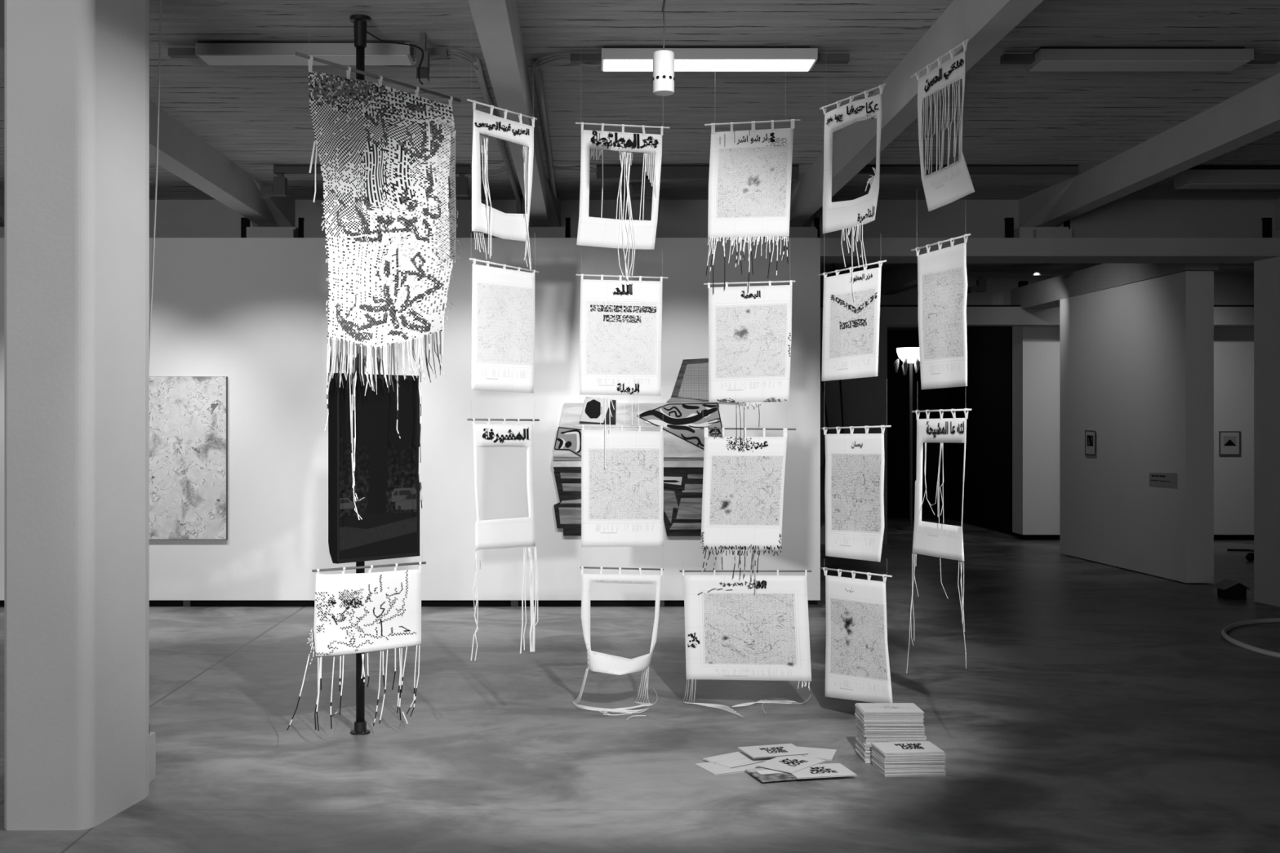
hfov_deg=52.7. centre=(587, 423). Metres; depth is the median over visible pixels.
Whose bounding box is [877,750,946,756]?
booklet
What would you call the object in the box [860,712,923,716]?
booklet
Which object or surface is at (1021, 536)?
baseboard
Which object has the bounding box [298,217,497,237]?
window
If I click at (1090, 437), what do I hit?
print
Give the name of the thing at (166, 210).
wall
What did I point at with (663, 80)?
cylinder
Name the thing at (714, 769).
booklet
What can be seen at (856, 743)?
booklet
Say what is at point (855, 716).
booklet
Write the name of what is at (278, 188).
track light
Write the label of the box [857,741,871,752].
booklet
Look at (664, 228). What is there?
trim
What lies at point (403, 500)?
picture
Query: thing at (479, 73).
conduit
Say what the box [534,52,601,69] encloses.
cable bundle
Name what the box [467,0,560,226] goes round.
ceiling beam
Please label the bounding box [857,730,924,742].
booklet
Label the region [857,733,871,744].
booklet
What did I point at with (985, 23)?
ceiling beam
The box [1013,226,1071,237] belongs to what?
trim
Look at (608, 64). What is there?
diffuser
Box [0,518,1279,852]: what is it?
floor
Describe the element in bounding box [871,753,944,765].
booklet
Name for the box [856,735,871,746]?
booklet
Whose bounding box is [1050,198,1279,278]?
ceiling beam
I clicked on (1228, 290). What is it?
wall
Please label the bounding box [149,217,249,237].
window
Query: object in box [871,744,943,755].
booklet
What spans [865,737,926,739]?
booklet
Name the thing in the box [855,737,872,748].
booklet
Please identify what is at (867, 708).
booklet
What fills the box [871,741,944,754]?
booklet
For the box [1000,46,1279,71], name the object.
ceiling lamp
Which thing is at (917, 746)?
print
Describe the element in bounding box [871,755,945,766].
booklet
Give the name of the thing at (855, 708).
booklet
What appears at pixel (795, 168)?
track light
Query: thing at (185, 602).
trim
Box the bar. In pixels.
[1226,548,1253,551]
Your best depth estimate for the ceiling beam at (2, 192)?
11.26 m
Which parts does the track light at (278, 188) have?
rail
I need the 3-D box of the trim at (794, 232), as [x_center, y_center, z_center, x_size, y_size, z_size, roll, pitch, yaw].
[1.830,-1.635,11.660,0.440,0.270,0.280,0,0,0]
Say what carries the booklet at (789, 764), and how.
on the booklet at (832, 770)
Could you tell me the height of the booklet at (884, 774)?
0.005 m
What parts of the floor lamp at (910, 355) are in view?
lamp shade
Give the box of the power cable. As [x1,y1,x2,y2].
[365,31,423,84]
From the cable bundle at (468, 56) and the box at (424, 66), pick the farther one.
the cable bundle at (468, 56)
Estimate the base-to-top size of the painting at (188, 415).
1.373 m
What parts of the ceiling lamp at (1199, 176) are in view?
mounting rail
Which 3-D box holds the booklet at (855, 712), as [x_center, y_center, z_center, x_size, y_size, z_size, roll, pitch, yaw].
[1.402,1.358,6.002,0.272,0.005,0.195,0,0,0]
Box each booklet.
[694,761,764,775]
[702,751,772,768]
[737,743,808,758]
[745,768,801,782]
[755,755,825,773]
[790,763,856,778]
[797,746,836,760]
[854,704,922,714]
[854,705,923,715]
[854,710,923,720]
[854,712,923,723]
[854,713,922,724]
[854,748,871,760]
[855,702,924,713]
[855,707,924,718]
[855,709,923,719]
[855,711,924,721]
[855,715,923,726]
[855,719,923,729]
[855,721,923,732]
[855,723,923,733]
[855,725,924,737]
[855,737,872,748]
[856,718,924,728]
[856,724,924,736]
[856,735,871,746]
[856,742,871,755]
[856,751,871,763]
[857,722,924,731]
[857,729,924,740]
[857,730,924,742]
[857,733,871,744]
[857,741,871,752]
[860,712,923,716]
[860,720,923,724]
[861,729,924,734]
[864,725,924,727]
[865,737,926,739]
[866,735,926,737]
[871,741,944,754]
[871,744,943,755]
[871,746,945,758]
[871,748,945,760]
[871,750,945,761]
[871,751,945,763]
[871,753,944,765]
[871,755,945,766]
[871,755,945,768]
[871,757,945,768]
[871,758,944,770]
[871,759,944,771]
[871,761,946,774]
[872,747,945,759]
[872,761,945,773]
[872,763,945,775]
[872,764,945,777]
[875,755,945,764]
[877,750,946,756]
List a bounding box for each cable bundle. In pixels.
[412,48,477,69]
[470,166,508,175]
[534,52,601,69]
[550,164,598,173]
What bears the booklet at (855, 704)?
on the booklet at (855, 705)
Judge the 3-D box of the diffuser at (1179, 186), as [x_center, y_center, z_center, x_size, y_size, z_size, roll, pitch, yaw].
[5.310,-1.893,10.275,1.152,0.005,0.226,0,0,0]
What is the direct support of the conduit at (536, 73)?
attached to the ceiling
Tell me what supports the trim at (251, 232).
attached to the wall at (166, 210)
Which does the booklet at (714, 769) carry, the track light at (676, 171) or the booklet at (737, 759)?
the booklet at (737, 759)
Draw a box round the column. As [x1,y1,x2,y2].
[4,0,149,830]
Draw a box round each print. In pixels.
[760,746,786,753]
[778,758,808,766]
[809,766,834,773]
[893,743,924,749]
[1087,435,1093,445]
[1223,435,1235,446]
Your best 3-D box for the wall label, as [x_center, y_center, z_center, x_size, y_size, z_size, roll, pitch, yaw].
[5.760,0.554,12.941,0.012,0.146,0.566,0,0,-3]
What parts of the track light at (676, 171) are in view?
rail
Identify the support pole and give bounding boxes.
[349,14,370,735]
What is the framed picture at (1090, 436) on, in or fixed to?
attached to the wall partition at (1136, 359)
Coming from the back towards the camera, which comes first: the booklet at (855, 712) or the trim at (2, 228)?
the trim at (2, 228)
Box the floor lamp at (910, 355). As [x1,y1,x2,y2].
[893,346,919,530]
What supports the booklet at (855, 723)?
on the booklet at (923, 733)
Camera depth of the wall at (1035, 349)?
17.20 m
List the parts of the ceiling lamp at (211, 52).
mounting rail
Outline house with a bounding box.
[1210,578,1250,599]
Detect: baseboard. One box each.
[0,600,684,606]
[1019,533,1253,539]
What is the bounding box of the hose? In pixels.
[1221,617,1279,657]
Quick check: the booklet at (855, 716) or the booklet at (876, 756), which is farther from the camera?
the booklet at (855, 716)
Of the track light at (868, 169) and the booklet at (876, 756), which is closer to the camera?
the booklet at (876, 756)
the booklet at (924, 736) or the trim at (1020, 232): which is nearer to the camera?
the booklet at (924, 736)
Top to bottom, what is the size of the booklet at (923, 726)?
0.005 m
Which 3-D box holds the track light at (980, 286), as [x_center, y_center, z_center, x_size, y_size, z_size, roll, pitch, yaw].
[4.800,-1.645,15.025,1.600,0.250,0.110,0,0,0]
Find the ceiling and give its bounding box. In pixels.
[0,0,1279,275]
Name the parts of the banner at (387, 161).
rod, woven panel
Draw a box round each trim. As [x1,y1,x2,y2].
[0,226,4,237]
[182,600,664,606]
[246,226,298,237]
[527,226,565,237]
[565,217,764,237]
[765,226,817,237]
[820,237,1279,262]
[820,305,1253,306]
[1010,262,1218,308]
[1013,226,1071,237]
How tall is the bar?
0.026 m
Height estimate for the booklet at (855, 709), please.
0.005 m
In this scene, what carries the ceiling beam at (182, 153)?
attached to the ceiling
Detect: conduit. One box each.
[473,57,521,213]
[531,59,557,198]
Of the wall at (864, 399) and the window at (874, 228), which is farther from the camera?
the wall at (864, 399)
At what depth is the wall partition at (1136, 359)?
13.38 m
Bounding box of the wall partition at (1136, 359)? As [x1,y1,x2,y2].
[1059,271,1213,582]
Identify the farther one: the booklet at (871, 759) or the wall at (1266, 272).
the wall at (1266, 272)
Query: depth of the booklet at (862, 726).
5.91 m
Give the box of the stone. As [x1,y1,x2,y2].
[1244,552,1253,560]
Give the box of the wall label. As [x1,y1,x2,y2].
[1149,472,1176,487]
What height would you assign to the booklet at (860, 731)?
0.005 m
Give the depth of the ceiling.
7.78 m
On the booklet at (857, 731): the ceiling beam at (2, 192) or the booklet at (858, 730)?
the booklet at (858, 730)
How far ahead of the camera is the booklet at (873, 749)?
5.69 m
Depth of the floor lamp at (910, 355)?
18.98 m
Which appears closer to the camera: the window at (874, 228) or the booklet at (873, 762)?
the booklet at (873, 762)
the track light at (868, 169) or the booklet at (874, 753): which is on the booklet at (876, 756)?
the booklet at (874, 753)
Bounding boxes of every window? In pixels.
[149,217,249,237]
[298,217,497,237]
[813,217,1013,237]
[1063,217,1271,237]
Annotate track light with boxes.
[260,164,321,199]
[453,164,471,196]
[596,164,654,199]
[660,164,709,179]
[791,164,799,179]
[857,164,1079,173]
[966,271,1070,293]
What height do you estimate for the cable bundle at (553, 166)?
0.050 m
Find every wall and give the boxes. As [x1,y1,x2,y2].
[0,237,820,599]
[149,200,1279,237]
[820,275,1253,305]
[820,306,1253,544]
[887,280,1027,537]
[1012,326,1253,534]
[1253,256,1279,606]
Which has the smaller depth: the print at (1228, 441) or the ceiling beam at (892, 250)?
the ceiling beam at (892, 250)
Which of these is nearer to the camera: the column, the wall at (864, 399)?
the column
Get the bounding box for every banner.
[286,546,426,731]
[295,52,462,519]
[328,373,419,564]
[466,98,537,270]
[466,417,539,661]
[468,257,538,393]
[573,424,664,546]
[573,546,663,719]
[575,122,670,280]
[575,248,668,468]
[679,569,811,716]
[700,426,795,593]
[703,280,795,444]
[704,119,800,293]
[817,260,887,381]
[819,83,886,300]
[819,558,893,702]
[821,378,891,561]
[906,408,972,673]
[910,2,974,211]
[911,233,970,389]
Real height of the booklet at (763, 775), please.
0.005 m
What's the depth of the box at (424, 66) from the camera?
6.71 m
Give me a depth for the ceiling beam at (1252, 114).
9.18 m
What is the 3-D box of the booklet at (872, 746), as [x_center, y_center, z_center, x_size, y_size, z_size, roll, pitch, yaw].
[1.437,1.466,5.784,0.272,0.005,0.195,0,0,-4]
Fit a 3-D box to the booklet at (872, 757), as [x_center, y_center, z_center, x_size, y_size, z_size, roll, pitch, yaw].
[1.435,1.515,5.783,0.272,0.005,0.195,0,0,-4]
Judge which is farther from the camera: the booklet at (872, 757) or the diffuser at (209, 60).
the diffuser at (209, 60)
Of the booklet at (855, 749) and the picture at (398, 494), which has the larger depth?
the picture at (398, 494)
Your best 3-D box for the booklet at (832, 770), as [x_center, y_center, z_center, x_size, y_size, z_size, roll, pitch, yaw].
[1.021,1.531,5.701,0.272,0.006,0.195,0,0,-11]
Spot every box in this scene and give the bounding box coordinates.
[149,732,155,782]
[416,32,429,82]
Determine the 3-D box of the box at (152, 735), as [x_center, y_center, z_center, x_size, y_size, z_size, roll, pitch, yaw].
[-1.996,1.419,5.588,0.207,0.262,0.145,0,0,0]
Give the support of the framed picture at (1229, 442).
attached to the wall at (1035, 349)
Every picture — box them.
[340,497,355,509]
[391,487,416,502]
[395,492,416,510]
[1084,430,1095,455]
[1218,431,1240,455]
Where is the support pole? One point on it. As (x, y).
(360, 22)
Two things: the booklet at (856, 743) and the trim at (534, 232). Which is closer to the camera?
the booklet at (856, 743)
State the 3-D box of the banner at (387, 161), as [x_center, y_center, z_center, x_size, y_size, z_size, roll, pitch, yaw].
[-0.973,-0.794,6.262,0.071,2.492,1.074,0,0,38]
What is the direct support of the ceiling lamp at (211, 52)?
attached to the ceiling
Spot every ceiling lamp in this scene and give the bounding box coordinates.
[168,40,448,65]
[569,45,849,71]
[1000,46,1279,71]
[1173,164,1279,189]
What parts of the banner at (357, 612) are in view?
woven panel, rod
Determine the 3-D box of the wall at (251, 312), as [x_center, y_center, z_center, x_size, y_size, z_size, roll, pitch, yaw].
[-3.518,-0.042,11.030,10.965,3.062,0.240,0,0,0]
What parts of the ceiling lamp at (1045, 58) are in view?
mounting rail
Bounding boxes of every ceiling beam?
[0,0,295,226]
[0,189,4,226]
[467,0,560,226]
[789,0,1043,226]
[880,72,1279,294]
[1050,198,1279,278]
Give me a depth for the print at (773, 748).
6.02 m
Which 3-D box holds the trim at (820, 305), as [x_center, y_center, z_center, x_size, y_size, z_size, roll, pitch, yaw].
[5.000,-1.522,16.690,14.000,0.025,0.060,0,0,0]
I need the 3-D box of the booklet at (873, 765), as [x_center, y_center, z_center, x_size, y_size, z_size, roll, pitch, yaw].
[1.436,1.547,5.781,0.272,0.005,0.195,0,0,-4]
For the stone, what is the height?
0.095 m
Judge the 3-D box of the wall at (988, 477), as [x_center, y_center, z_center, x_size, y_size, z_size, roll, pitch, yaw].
[5.200,-0.200,19.150,7.600,3.500,4.500,0,0,0]
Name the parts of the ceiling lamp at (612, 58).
mounting rail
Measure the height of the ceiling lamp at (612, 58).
0.080 m
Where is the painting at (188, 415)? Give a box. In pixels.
[149,376,227,539]
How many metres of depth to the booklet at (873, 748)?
5.69 m
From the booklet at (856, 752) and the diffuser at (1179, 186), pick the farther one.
the diffuser at (1179, 186)
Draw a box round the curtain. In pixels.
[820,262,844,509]
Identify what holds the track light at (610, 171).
attached to the ceiling
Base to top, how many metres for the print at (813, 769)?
0.001 m
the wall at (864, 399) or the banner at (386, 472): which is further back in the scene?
the wall at (864, 399)
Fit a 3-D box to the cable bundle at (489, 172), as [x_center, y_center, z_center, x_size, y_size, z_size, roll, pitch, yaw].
[-0.774,-1.977,10.102,0.370,0.056,0.058,0,0,27]
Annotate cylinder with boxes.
[652,0,674,95]
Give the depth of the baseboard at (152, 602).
10.97 m
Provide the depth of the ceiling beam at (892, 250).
10.91 m
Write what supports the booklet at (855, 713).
on the booklet at (860, 721)
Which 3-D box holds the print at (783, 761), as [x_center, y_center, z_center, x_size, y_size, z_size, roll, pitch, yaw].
[0.921,1.523,5.822,0.100,0.001,0.120,0,0,42]
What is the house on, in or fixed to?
on the floor
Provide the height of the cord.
3.338 m
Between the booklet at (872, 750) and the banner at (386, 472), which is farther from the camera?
the banner at (386, 472)
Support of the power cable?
attached to the box at (424, 66)
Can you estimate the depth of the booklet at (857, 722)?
5.91 m
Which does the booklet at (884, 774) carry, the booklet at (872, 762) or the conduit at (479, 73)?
the booklet at (872, 762)
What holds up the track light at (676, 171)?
attached to the ceiling
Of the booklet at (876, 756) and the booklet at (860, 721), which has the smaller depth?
the booklet at (876, 756)
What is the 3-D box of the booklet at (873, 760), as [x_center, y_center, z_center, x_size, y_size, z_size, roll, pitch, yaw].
[1.433,1.520,5.784,0.272,0.005,0.195,0,0,-4]
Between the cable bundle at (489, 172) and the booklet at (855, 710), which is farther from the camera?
the cable bundle at (489, 172)
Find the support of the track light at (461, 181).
attached to the ceiling
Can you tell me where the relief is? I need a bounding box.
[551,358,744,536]
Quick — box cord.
[149,0,161,354]
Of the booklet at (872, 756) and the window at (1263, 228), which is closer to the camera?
the booklet at (872, 756)
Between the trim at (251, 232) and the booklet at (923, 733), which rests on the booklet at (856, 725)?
the booklet at (923, 733)
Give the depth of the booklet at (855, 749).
5.98 m
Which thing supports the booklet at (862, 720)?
on the booklet at (855, 713)
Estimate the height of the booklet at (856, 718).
0.005 m
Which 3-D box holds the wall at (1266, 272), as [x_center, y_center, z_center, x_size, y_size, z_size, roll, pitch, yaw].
[6.040,0.066,11.070,0.440,2.969,0.420,0,0,0]
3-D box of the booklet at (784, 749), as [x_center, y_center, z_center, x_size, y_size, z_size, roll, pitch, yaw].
[0.862,1.521,6.009,0.272,0.006,0.195,0,0,-15]
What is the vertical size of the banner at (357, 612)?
0.913 m
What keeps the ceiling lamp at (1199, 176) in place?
attached to the ceiling
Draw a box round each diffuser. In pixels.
[198,54,412,65]
[603,59,814,71]
[1029,60,1249,71]
[1176,183,1279,189]
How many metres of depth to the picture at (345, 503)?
6.26 m
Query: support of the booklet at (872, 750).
on the booklet at (874, 753)
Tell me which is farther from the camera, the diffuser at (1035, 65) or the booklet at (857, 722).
the diffuser at (1035, 65)
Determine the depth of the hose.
9.28 m
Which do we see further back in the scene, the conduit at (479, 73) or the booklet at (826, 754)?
the conduit at (479, 73)
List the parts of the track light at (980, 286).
rail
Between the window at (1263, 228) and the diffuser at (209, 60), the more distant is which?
the window at (1263, 228)

